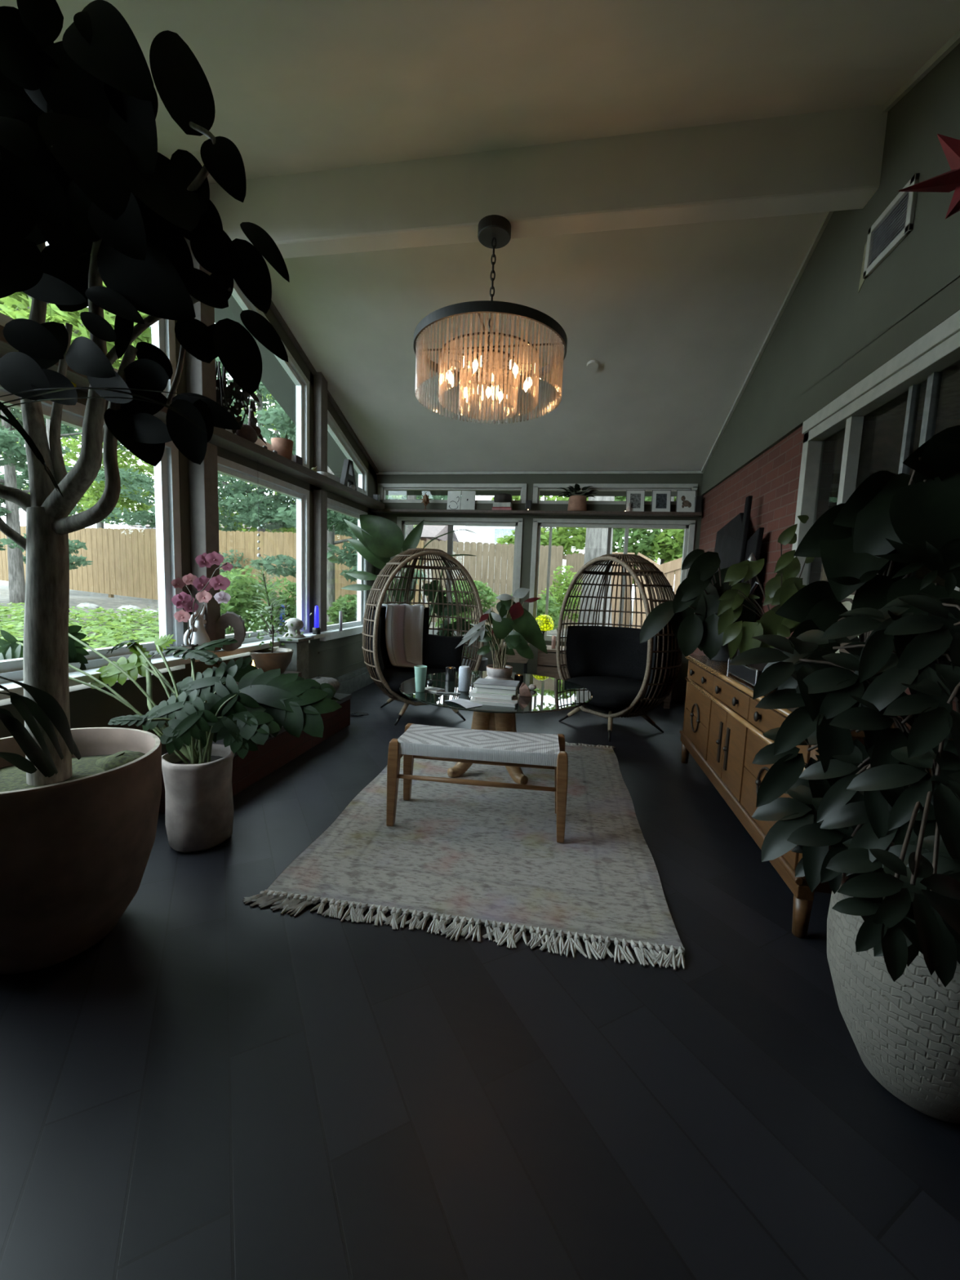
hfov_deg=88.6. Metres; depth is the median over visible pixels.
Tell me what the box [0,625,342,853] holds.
monstera plant
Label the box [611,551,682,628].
fence
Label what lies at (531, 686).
pebble
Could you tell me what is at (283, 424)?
tree
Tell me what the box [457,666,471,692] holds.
speaker
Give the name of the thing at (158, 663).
window sill
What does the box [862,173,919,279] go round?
air vent
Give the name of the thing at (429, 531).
house
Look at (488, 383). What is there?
bulb
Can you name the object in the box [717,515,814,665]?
trailing plant
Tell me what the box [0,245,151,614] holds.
tree
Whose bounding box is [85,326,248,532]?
tree
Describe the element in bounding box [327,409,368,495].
window
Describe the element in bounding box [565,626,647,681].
cushion
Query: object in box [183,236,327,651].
trim
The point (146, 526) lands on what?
house
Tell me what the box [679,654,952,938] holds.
sideboard
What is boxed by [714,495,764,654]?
wall sculpture
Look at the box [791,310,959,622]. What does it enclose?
window
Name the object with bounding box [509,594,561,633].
shrub
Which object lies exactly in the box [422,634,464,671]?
pillow
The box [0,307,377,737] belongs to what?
wall
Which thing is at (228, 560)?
shrub
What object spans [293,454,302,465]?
frame
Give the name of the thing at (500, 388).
bulb
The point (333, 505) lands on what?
window
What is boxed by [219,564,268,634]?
shrub
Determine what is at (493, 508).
book
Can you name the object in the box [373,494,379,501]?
box
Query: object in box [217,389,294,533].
tree
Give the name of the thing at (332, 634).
window sill
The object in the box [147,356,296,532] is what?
tree
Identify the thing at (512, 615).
potted plant
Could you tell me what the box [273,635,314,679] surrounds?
pedestal
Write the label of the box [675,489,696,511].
framed print
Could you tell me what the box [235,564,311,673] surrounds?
potted plant
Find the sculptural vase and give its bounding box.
[183,603,213,653]
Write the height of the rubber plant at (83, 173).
2.803 m
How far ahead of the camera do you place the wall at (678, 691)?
5.63 m
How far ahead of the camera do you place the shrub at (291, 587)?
6.77 m
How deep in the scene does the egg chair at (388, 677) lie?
4.56 m
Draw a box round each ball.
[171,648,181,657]
[349,484,355,489]
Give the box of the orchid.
[170,551,233,654]
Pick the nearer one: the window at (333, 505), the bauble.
the bauble
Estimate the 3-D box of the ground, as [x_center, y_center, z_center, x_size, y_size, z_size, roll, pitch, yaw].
[-8.708,-0.932,13.751,46.000,1.231,40.000,3,6,10]
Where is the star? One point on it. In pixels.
(947, 182)
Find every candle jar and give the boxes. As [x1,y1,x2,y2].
[445,666,455,681]
[514,674,523,685]
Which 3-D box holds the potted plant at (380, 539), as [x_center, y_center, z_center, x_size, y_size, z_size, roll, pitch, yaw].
[-0.791,-0.390,5.463,1.587,1.936,0.369,3,6,10]
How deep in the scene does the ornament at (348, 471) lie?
4.94 m
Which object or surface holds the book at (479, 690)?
on the book at (473, 693)
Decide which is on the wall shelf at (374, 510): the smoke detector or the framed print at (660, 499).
the framed print at (660, 499)
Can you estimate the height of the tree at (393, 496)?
9.153 m
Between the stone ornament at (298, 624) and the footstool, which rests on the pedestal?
the stone ornament at (298, 624)
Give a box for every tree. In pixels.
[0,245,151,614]
[0,304,93,603]
[0,342,155,528]
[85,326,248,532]
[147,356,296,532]
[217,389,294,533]
[235,431,415,535]
[248,381,426,624]
[286,524,417,533]
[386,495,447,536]
[389,495,417,499]
[491,495,588,559]
[551,496,658,584]
[577,496,614,626]
[612,496,683,595]
[648,496,684,562]
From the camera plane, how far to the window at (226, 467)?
4.38 m
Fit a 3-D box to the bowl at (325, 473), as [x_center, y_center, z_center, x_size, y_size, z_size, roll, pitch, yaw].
[-1.421,-1.485,4.437,0.110,0.045,0.110,3,6,10]
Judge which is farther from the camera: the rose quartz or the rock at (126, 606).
the rock at (126, 606)
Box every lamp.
[311,605,320,634]
[535,613,554,647]
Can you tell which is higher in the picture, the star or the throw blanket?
the star
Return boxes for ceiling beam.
[208,104,888,260]
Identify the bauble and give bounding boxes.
[426,679,433,686]
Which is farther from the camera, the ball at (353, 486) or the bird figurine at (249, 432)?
the ball at (353, 486)
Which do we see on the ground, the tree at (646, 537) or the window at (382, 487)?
the tree at (646, 537)
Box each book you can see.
[446,490,475,509]
[468,687,518,700]
[469,697,516,707]
[473,678,519,690]
[475,693,519,703]
[476,687,518,695]
[492,507,512,510]
[493,502,511,507]
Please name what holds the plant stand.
on the floor
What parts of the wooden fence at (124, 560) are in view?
post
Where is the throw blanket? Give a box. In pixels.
[375,604,425,669]
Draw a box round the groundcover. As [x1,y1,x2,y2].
[0,602,335,649]
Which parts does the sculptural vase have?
spout, spout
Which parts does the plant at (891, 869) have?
pot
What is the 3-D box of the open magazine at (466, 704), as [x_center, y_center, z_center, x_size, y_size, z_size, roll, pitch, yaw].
[-0.095,0.345,2.732,0.120,0.012,0.200,-3,8,-42]
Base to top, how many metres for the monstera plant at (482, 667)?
1.256 m
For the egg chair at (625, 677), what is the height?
1.522 m
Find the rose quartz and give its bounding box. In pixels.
[519,682,531,697]
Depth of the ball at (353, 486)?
4.98 m
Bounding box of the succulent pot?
[271,432,293,460]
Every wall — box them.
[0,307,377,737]
[375,470,703,702]
[690,43,959,711]
[822,418,959,586]
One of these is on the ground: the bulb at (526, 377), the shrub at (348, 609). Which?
the shrub at (348, 609)
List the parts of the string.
cord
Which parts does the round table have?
leg, leg, leg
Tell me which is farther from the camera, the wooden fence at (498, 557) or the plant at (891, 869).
the wooden fence at (498, 557)
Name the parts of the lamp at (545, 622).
globe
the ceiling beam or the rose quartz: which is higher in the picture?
the ceiling beam
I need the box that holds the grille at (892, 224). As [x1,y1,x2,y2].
[868,191,909,266]
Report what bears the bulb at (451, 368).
attached to the chandelier at (494, 231)
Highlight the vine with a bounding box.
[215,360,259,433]
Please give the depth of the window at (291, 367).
4.28 m
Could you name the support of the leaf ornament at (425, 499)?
on the wall shelf at (374, 510)
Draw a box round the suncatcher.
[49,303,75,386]
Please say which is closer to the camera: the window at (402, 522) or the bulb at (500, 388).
the bulb at (500, 388)
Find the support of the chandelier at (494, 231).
hanging from the ceiling beam
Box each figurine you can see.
[234,400,266,444]
[626,502,631,511]
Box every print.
[625,489,644,511]
[651,489,671,511]
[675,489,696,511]
[835,590,858,653]
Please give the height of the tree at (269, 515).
8.530 m
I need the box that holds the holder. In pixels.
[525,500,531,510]
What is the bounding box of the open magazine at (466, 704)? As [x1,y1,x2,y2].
[444,697,481,708]
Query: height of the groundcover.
0.381 m
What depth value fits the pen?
2.96 m
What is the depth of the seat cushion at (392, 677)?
4.29 m
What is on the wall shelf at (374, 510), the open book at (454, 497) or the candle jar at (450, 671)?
the open book at (454, 497)
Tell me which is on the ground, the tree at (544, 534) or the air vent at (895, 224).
the tree at (544, 534)
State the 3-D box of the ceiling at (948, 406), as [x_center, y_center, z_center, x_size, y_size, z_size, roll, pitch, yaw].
[2.887,-1.366,1.429,1.970,0.180,3.700,3,6,10]
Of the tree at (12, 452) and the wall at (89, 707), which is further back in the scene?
the tree at (12, 452)
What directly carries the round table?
on the area rug
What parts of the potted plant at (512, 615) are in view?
pot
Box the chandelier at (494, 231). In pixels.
[413,214,567,422]
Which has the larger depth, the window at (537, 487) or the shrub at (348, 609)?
the shrub at (348, 609)
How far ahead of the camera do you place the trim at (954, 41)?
3.55 m
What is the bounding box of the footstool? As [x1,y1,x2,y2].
[311,676,339,691]
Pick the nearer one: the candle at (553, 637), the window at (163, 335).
the window at (163, 335)
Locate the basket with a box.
[493,493,511,502]
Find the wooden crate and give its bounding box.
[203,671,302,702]
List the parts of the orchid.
flower, flower, flower, pot, flower, flower, flower, flower, flower, flower, flower, flower, flower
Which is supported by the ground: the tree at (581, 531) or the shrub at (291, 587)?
the tree at (581, 531)
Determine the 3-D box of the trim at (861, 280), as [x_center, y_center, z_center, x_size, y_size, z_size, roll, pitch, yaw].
[1.880,-1.839,2.405,0.003,0.235,0.055,3,6,10]
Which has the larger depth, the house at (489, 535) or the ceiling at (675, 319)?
the house at (489, 535)
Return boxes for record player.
[727,657,777,688]
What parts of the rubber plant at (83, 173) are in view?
pot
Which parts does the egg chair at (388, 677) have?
leg, leg, frame, rail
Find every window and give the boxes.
[0,312,177,397]
[0,385,183,683]
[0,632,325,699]
[217,455,309,644]
[225,279,309,468]
[320,497,367,632]
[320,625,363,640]
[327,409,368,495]
[377,483,526,503]
[395,516,523,635]
[528,518,695,641]
[532,483,697,504]
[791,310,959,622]
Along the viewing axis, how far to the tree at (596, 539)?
7.74 m
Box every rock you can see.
[76,602,99,608]
[116,604,142,611]
[140,608,157,613]
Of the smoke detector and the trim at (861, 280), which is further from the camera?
the smoke detector
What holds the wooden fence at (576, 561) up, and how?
on the ground
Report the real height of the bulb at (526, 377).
0.093 m
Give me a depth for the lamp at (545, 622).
5.36 m
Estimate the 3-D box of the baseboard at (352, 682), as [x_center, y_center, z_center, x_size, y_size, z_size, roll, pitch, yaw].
[-1.451,0.486,5.217,0.090,0.200,1.900,3,6,10]
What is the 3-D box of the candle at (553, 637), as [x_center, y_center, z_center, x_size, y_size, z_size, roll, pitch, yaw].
[0.808,0.021,5.392,0.044,0.142,0.044,3,6,10]
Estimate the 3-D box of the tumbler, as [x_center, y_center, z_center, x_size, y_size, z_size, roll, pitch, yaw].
[-0.363,0.237,2.993,0.077,0.156,0.077,3,6,10]
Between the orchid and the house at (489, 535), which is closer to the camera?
the orchid
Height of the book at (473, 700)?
0.018 m
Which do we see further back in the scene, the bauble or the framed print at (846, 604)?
the bauble
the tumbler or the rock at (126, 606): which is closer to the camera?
the tumbler
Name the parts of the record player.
silver post, silver trim, silver trim, silver post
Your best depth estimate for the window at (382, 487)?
5.76 m
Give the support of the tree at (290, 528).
on the ground
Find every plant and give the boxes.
[0,0,289,974]
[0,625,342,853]
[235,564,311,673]
[341,514,478,627]
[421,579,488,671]
[455,587,547,680]
[556,484,598,511]
[640,549,755,662]
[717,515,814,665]
[728,592,959,1123]
[775,425,959,652]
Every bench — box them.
[386,723,568,843]
[536,644,671,708]
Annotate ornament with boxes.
[281,617,306,638]
[339,458,356,490]
[420,493,431,509]
[746,552,761,594]
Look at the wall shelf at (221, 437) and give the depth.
3.53 m
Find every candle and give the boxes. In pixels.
[338,610,342,631]
[551,635,555,648]
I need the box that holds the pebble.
[528,684,536,689]
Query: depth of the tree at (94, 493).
17.37 m
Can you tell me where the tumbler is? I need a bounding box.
[414,665,426,692]
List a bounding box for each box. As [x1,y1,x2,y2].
[156,693,351,813]
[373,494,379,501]
[694,496,702,511]
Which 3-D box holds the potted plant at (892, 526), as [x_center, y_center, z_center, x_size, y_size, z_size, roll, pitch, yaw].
[1.369,-0.188,1.720,0.465,0.953,0.484,3,6,10]
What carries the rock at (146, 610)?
on the ground
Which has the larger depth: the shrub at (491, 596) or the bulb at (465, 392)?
the shrub at (491, 596)
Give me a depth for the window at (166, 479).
2.92 m
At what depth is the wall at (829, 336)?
2.64 m
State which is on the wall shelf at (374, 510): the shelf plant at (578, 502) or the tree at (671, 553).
the shelf plant at (578, 502)
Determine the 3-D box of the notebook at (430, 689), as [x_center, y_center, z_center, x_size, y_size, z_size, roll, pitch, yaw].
[-0.292,0.306,3.047,0.120,0.011,0.090,6,7,30]
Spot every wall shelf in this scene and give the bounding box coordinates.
[0,324,384,508]
[371,508,702,516]
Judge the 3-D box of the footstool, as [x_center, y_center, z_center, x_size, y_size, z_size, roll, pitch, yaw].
[-1.291,0.384,3.932,0.230,0.165,0.380,3,6,10]
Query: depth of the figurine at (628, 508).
5.32 m
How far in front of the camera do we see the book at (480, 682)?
2.77 m
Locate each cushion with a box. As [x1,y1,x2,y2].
[366,607,429,679]
[379,666,457,693]
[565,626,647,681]
[566,675,658,708]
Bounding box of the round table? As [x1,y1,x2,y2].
[399,671,592,784]
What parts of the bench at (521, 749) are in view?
leg, leg, seat, leg, leg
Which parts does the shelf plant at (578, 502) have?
pot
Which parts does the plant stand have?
planter, leg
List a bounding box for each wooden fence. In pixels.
[0,525,426,609]
[422,539,566,625]
[562,552,584,628]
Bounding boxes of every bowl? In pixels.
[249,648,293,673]
[316,471,328,476]
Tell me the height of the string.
0.704 m
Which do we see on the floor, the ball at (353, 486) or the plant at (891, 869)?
the plant at (891, 869)
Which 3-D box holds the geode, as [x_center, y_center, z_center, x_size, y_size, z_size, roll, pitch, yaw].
[-1.657,-0.055,3.258,0.191,0.268,0.090,-1,7,-23]
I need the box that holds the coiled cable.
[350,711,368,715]
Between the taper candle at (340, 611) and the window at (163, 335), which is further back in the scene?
the taper candle at (340, 611)
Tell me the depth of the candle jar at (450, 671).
3.35 m
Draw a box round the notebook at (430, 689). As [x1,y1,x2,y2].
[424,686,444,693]
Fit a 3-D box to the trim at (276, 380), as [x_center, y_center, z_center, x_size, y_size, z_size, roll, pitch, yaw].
[-0.137,-2.030,2.546,4.440,1.508,7.140,3,6,10]
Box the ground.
[0,580,634,647]
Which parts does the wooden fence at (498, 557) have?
post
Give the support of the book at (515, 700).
on the book at (473, 700)
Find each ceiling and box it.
[0,0,959,471]
[863,361,959,421]
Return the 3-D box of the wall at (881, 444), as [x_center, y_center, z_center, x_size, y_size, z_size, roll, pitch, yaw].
[3.132,-0.366,3.427,1.870,2.220,0.100,3,6,10]
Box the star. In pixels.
[898,133,959,218]
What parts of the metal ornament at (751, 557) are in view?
arm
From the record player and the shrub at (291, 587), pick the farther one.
the shrub at (291, 587)
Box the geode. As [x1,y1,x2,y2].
[215,611,245,651]
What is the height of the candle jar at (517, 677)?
0.070 m
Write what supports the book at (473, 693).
on the book at (515, 700)
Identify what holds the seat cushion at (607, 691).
on the egg chair at (625, 677)
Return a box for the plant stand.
[493,642,528,673]
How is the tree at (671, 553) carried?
on the ground
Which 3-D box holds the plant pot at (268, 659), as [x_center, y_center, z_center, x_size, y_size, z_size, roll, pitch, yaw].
[-1.535,0.163,3.628,0.300,0.175,0.300,3,6,10]
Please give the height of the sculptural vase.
0.331 m
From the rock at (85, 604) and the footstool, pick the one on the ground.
the rock at (85, 604)
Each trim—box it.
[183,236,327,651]
[214,294,676,496]
[270,299,378,473]
[318,640,364,676]
[376,29,959,475]
[857,241,866,293]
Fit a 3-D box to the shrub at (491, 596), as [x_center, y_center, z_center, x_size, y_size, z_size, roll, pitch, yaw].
[-0.236,-0.455,7.739,1.070,1.022,0.975,3,6,10]
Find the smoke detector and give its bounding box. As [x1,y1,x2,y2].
[586,360,599,370]
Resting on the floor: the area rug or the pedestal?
the area rug
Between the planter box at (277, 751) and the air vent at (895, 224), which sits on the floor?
the planter box at (277, 751)
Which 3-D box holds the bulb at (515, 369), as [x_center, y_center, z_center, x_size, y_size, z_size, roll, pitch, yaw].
[0.187,-1.436,2.590,0.029,0.093,0.028,3,6,10]
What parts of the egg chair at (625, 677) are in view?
leg, leg, frame, rail, rail, leg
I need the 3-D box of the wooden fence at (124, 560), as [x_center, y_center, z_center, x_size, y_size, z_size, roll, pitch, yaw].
[-9.362,-2.123,13.718,17.161,2.393,0.982,5,7,21]
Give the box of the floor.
[0,682,959,1279]
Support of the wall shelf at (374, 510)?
attached to the wall at (678, 691)
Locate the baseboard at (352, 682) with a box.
[334,666,374,693]
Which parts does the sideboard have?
leg, knob, pull, drawer, drawer, drawer, knob, door, knob, pull, pull, drawer, door, knob, moulding, rail, knob, pull, drawer, drawer, drawer, leg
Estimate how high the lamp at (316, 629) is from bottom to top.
0.260 m
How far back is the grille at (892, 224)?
2.21 m
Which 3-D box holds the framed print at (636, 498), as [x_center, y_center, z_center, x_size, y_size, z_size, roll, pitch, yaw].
[1.690,-1.510,5.353,0.196,0.245,0.064,3,6,10]
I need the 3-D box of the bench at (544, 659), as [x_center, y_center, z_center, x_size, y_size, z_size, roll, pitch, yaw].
[1.341,0.390,5.419,1.400,0.555,0.410,3,6,10]
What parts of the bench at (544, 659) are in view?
leg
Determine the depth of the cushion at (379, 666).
4.27 m
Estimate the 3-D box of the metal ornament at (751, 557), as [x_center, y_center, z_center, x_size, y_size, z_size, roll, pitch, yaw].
[1.776,-0.224,3.272,0.144,0.720,0.220,5,7,27]
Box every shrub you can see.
[219,548,248,573]
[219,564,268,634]
[244,575,296,631]
[326,594,356,623]
[434,577,498,627]
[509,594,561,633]
[537,564,582,632]
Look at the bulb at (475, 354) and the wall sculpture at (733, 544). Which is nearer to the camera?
the bulb at (475, 354)
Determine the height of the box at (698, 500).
0.170 m
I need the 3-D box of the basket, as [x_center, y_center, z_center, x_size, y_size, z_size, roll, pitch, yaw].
[0.259,-1.596,5.574,0.210,0.090,0.210,3,6,10]
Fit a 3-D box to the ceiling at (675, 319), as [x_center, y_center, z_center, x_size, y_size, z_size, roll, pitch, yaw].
[0.073,-2.019,2.503,4.010,1.486,7.130,3,6,10]
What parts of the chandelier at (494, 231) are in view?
crystal rod, crystal rod, crystal rod, crystal rod, crystal rod, crystal rod, crystal rod, arm, arm, arm, frame, chain, arm, arm, arm, crystal rod, crystal rod, crystal rod, crystal rod, crystal rod, crystal rod, crystal rod, crystal rod, crystal rod, crystal rod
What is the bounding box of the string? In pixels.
[257,498,260,557]
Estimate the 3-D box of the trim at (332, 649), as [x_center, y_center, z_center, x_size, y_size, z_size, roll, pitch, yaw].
[-1.448,0.175,5.364,0.012,0.245,1.250,3,6,10]
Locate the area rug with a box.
[242,742,684,970]
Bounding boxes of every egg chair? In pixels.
[361,547,484,725]
[555,553,682,742]
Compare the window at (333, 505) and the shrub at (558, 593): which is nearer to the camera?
the window at (333, 505)
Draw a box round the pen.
[436,691,460,693]
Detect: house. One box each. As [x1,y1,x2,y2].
[127,515,287,532]
[295,524,458,548]
[464,525,585,594]
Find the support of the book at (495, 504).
on the book
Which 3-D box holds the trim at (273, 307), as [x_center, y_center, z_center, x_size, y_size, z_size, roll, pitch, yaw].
[-1.793,-2.014,2.650,0.030,1.297,6.550,3,6,10]
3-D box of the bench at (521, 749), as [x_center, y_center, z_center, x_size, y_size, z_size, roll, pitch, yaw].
[-0.004,0.703,2.509,0.865,0.436,0.341,3,6,7]
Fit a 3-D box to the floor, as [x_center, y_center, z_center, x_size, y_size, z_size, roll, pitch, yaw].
[-0.078,0.966,2.666,4.030,0.100,6.800,3,6,10]

